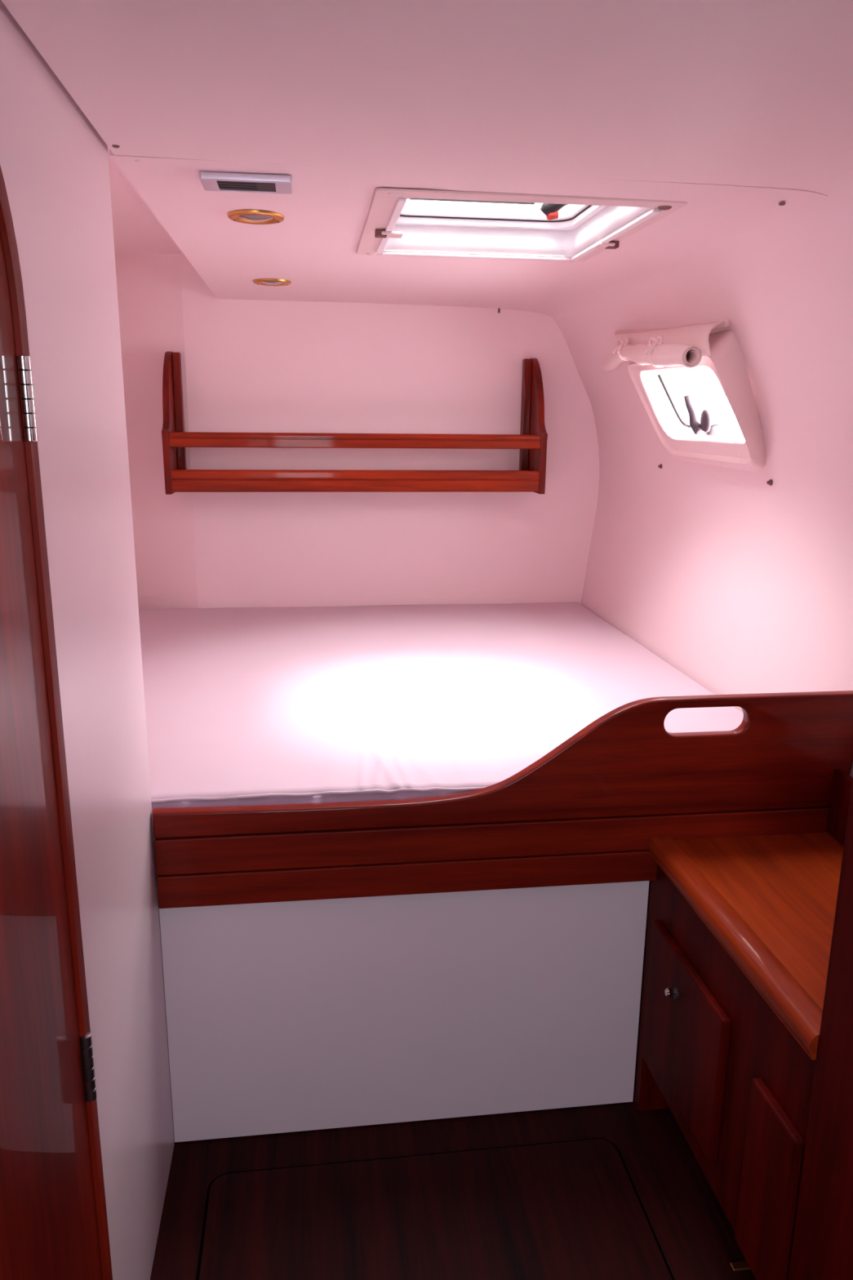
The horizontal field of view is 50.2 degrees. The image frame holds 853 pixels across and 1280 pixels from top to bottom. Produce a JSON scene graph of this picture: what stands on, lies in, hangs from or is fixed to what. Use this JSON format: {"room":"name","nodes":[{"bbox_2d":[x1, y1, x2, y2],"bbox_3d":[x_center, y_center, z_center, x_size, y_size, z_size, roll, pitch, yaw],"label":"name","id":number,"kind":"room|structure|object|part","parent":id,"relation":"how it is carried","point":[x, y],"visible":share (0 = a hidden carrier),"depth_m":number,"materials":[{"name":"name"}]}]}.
{"room":"ship interior","nodes":[
{"label":"ship interior","id":0,"kind":"room"},
{"bbox_2d":[0,0,174,1279],"bbox_3d":[-0.373,0.377,0.402,0.036,2.110,2.692,-1,14,-7],"label":"wall","id":1,"kind":"structure","parent":0,"point":[54,162],"depth_m":1.33,"materials":[{"name":"white paint"}]},
{"bbox_2d":[0,164,112,1279],"bbox_3d":[-0.435,0.362,0.882,0.059,1.970,0.680,-1,14,-7],"label":"door","id":2,"kind":"structure","parent":1,"relation":"in","point":[54,1221],"depth_m":1.01,"materials":[{"name":"brown wood"}]},
{"bbox_2d":[107,146,183,253],"bbox_3d":[-0.910,-1.188,2.395,0.571,0.030,2.092,-1,14,-7],"label":"wall","id":3,"kind":"structure","parent":0,"point":[136,228],"depth_m":2.76,"materials":[{"name":"white paint"}]},
{"bbox_2d":[115,253,599,609],"bbox_3d":[-0.243,-0.426,3.653,2.140,2.090,0.140,-1,14,-7],"label":"wall","id":4,"kind":"structure","parent":0,"point":[248,366],"depth_m":3.50,"materials":[{"name":"white paint"}]},
{"bbox_2d":[161,351,547,494],"bbox_3d":[-0.254,-0.801,3.370,1.386,0.501,0.221,-1,14,-7],"label":"bookshelf","id":5,"kind":"object","parent":4,"relation":"attached to","point":[531,441],"visible":1,"depth_m":3.31,"materials":[{"name":"brown wood"}]},
{"bbox_3d":[-0.929,-0.787,3.284,0.024,0.501,0.221,-1,14,-7],"label":"panel","id":6,"kind":"part","parent":5,"relation":"part of","materials":[{"name":"brown wood"}]},
{"bbox_3d":[-0.242,-0.721,3.294,1.338,0.052,0.021,-1,14,-7],"label":"rail","id":7,"kind":"part","parent":5,"relation":"part of","materials":[{"name":"brown wood"}]},
{"bbox_3d":[-0.244,-0.582,3.329,1.338,0.078,0.021,-1,14,-7],"label":"rail","id":8,"kind":"part","parent":5,"relation":"part of","materials":[{"name":"brown wood"}]},
{"bbox_3d":[0.422,-0.816,3.456,0.024,0.501,0.221,-1,14,-7],"label":"panel","id":9,"kind":"part","parent":5,"relation":"part of","materials":[{"name":"brown wood"}]},
{"bbox_2d":[1,0,852,314],"bbox_3d":[0.183,-0.779,1.203,1.319,0.173,4.680,-1,14,-7],"label":"ceiling","id":10,"kind":"structure","parent":0,"point":[759,93],"depth_m":1.27,"materials":[{"name":"white paint"}]},
{"bbox_2d":[111,144,119,148],"bbox_3d":[-0.489,-0.777,1.432,0.012,0.004,0.012,-1,14,-7],"label":"screw","id":11,"kind":"object","parent":10,"relation":"attached to","point":[113,145],"visible":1,"depth_m":1.43,"materials":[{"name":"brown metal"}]},
{"bbox_2d":[199,171,292,194],"bbox_3d":[-0.321,-0.819,1.630,0.159,0.013,0.086,-1,14,-7],"label":"air vent","id":12,"kind":"object","parent":10,"relation":"in","point":[211,180],"visible":1,"depth_m":1.60,"materials":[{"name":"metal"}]},
{"bbox_2d":[226,209,284,224],"bbox_3d":[-0.361,-0.895,1.928,0.119,0.010,0.119,-1,14,-7],"label":"recessed light","id":13,"kind":"object","parent":10,"relation":"in","point":[245,216],"visible":1,"depth_m":1.91,"materials":[{"name":"gold metal"}]},
{"bbox_2d":[253,278,291,285],"bbox_3d":[-0.485,-1.124,2.863,0.119,0.010,0.119,-1,14,-7],"label":"recessed light","id":14,"kind":"object","parent":10,"relation":"in","point":[267,282],"visible":1,"depth_m":2.84,"materials":[{"name":"gold metal"}]},
{"bbox_2d":[356,187,687,262],"bbox_3d":[0.164,-1.013,2.023,0.604,0.227,0.695,-1,14,-7],"label":"window","id":15,"kind":"structure","parent":10,"relation":"attached to","point":[400,222],"depth_m":2.27,"materials":[{"name":"beige plastic"}]},
{"bbox_3d":[-0.083,-0.907,2.012,0.016,0.006,0.578,-1,14,-7],"label":"screen rail","id":16,"kind":"part","parent":15,"relation":"part of","materials":[{"name":"white plastic"}]},
{"bbox_3d":[0.130,-0.983,2.332,0.490,0.006,0.013,-1,14,-7],"label":"screen rail","id":17,"kind":"part","parent":15,"relation":"part of","materials":[{"name":"white plastic"}]},
{"bbox_3d":[0.169,-1.030,2.017,0.490,0.006,0.590,-1,14,-7],"label":"pane","id":18,"kind":"part","parent":15,"relation":"part of","materials":[{"name":"clear glass"}]},
{"bbox_3d":[0.287,-0.968,2.008,0.071,0.064,0.038,2,14,7],"label":"lever","id":19,"kind":"part","parent":15,"relation":"part of","materials":[{"name":"plastic"}]},
{"bbox_3d":[0.419,-0.917,2.076,0.016,0.007,0.578,-1,14,-7],"label":"screen rail","id":20,"kind":"part","parent":15,"relation":"part of","materials":[{"name":"white plastic"}]},
{"bbox_2d":[150,907,755,1279],"bbox_3d":[0.015,1.172,1.660,2.200,0.056,4.760,-1,14,-7],"label":"floor","id":21,"kind":"structure","parent":0,"point":[695,1237],"depth_m":1.91,"materials":[{"name":"brown wood"}]},
{"bbox_2d":[195,1137,674,1279],"bbox_3d":[0.053,1.216,1.360,0.853,0.003,1.140,-1,14,-7],"label":"trim","id":22,"kind":"structure","parent":21,"relation":"on","point":[617,1148],"depth_m":1.82,"materials":[{"name":"black wood"}]},
{"bbox_2d":[199,1138,672,1279],"bbox_3d":[0.053,1.214,1.359,0.842,0.006,1.130,-1,14,-7],"label":"floor hatch","id":23,"kind":"object","parent":21,"relation":"on","point":[570,1210],"visible":1,"depth_m":1.75,"materials":[{"name":"brown wood"}]},
{"bbox_2d":[152,690,852,1142],"bbox_3d":[-0.185,0.370,2.776,1.949,0.961,1.920,-1,14,-7],"label":"frame","id":24,"kind":"object","parent":21,"relation":"on","point":[478,952],"visible":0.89,"depth_m":1.88,"materials":[{"name":"laminate"}]},
{"bbox_3d":[-0.032,0.762,1.935,1.010,0.600,0.020,-1,14,-7],"label":"panel","id":25,"kind":"part","parent":24,"relation":"part of","materials":[{"name":"paint"}]},
{"bbox_2d":[138,602,743,875],"bbox_3d":[-0.196,0.157,2.744,1.900,0.191,1.886,-1,14,-7],"label":"mattress","id":26,"kind":"object","parent":24,"relation":"on","point":[245,706],"visible":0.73,"depth_m":2.42,"materials":[{"name":"pink"}]},
{"bbox_2d":[634,863,816,1279],"bbox_3d":[0.606,0.819,1.687,0.266,0.626,0.648,-1,14,-7],"label":"base cabinet","id":27,"kind":"object","parent":21,"relation":"on","point":[737,1084],"visible":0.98,"depth_m":1.58,"materials":[{"name":"wood"}]},
{"bbox_3d":[0.471,0.680,1.755,0.022,0.017,0.017,-1,14,-7],"label":"knob","id":28,"kind":"part","parent":27,"relation":"part of","materials":[{"name":"silver metal"}]},
{"bbox_3d":[0.494,0.758,1.754,0.018,0.295,0.330,-1,14,-7],"label":"door","id":29,"kind":"part","parent":27,"relation":"part of","materials":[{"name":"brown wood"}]},
{"bbox_2d":[648,768,852,1060],"bbox_3d":[0.699,0.430,1.588,0.403,0.176,0.624,-1,14,-7],"label":"countertop","id":30,"kind":"structure","parent":27,"relation":"on","point":[770,901],"depth_m":1.65,"materials":[{"name":"wood"}]},
{"bbox_3d":[0.537,0.872,1.433,0.018,0.317,0.138,-1,14,-7],"label":"door","id":31,"kind":"part","parent":27,"relation":"part of","materials":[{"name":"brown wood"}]},
{"bbox_2d":[729,1260,751,1271],"bbox_3d":[0.579,1.145,1.664,0.044,0.006,0.016,-1,14,-7],"label":"hinge","id":32,"kind":"object","parent":21,"relation":"on","point":[740,1265],"depth_m":1.66,"materials":[{"name":"gold metal"}]},
{"bbox_2d":[787,777,852,1279],"bbox_3d":[0.724,0.585,0.902,0.251,1.450,0.776,-1,14,-7],"label":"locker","id":33,"kind":"object","parent":21,"relation":"on","point":[822,1248],"visible":1,"depth_m":1.24,"materials":[{"name":"wood"}]},
{"bbox_2d":[544,186,852,948],"bbox_3d":[0.873,0.201,1.520,0.288,1.959,4.710,-1,14,-7],"label":"wall","id":34,"kind":"structure","parent":0,"point":[740,583],"depth_m":2.31,"materials":[{"name":"white paint"}]},
{"bbox_2d":[601,318,730,371],"bbox_3d":[0.645,-0.841,2.608,0.146,0.156,0.866,-1,14,-7],"label":"window blind","id":35,"kind":"object","parent":34,"relation":"attached to","point":[686,344],"visible":1,"depth_m":2.43,"materials":[{"name":"white fabric"}]},
{"bbox_2d":[627,329,765,471],"bbox_3d":[0.754,-0.670,2.568,0.200,0.359,0.712,-1,14,-7],"label":"window","id":36,"kind":"structure","parent":34,"relation":"in","point":[654,386],"depth_m":2.47,"materials":[{"name":"beige plastic"}]},
{"bbox_3d":[0.768,-0.622,2.518,0.116,0.111,0.056,4,14,15],"label":"lever","id":37,"kind":"part","parent":36,"relation":"part of","materials":[{"name":"grey plastic"}]},
{"bbox_3d":[0.784,-0.598,2.483,0.067,0.062,0.062,-1,14,-7],"label":"knob","id":38,"kind":"part","parent":36,"relation":"part of","materials":[{"name":"grey plastic"}]},
{"bbox_2d":[766,479,773,485],"bbox_3d":[0.863,-0.396,2.289,0.013,0.016,0.016,-1,14,-7],"label":"stud","id":39,"kind":"object","parent":34,"relation":"attached to","point":[770,482],"visible":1,"depth_m":2.29,"materials":[{"name":"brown metal"}]}
]}

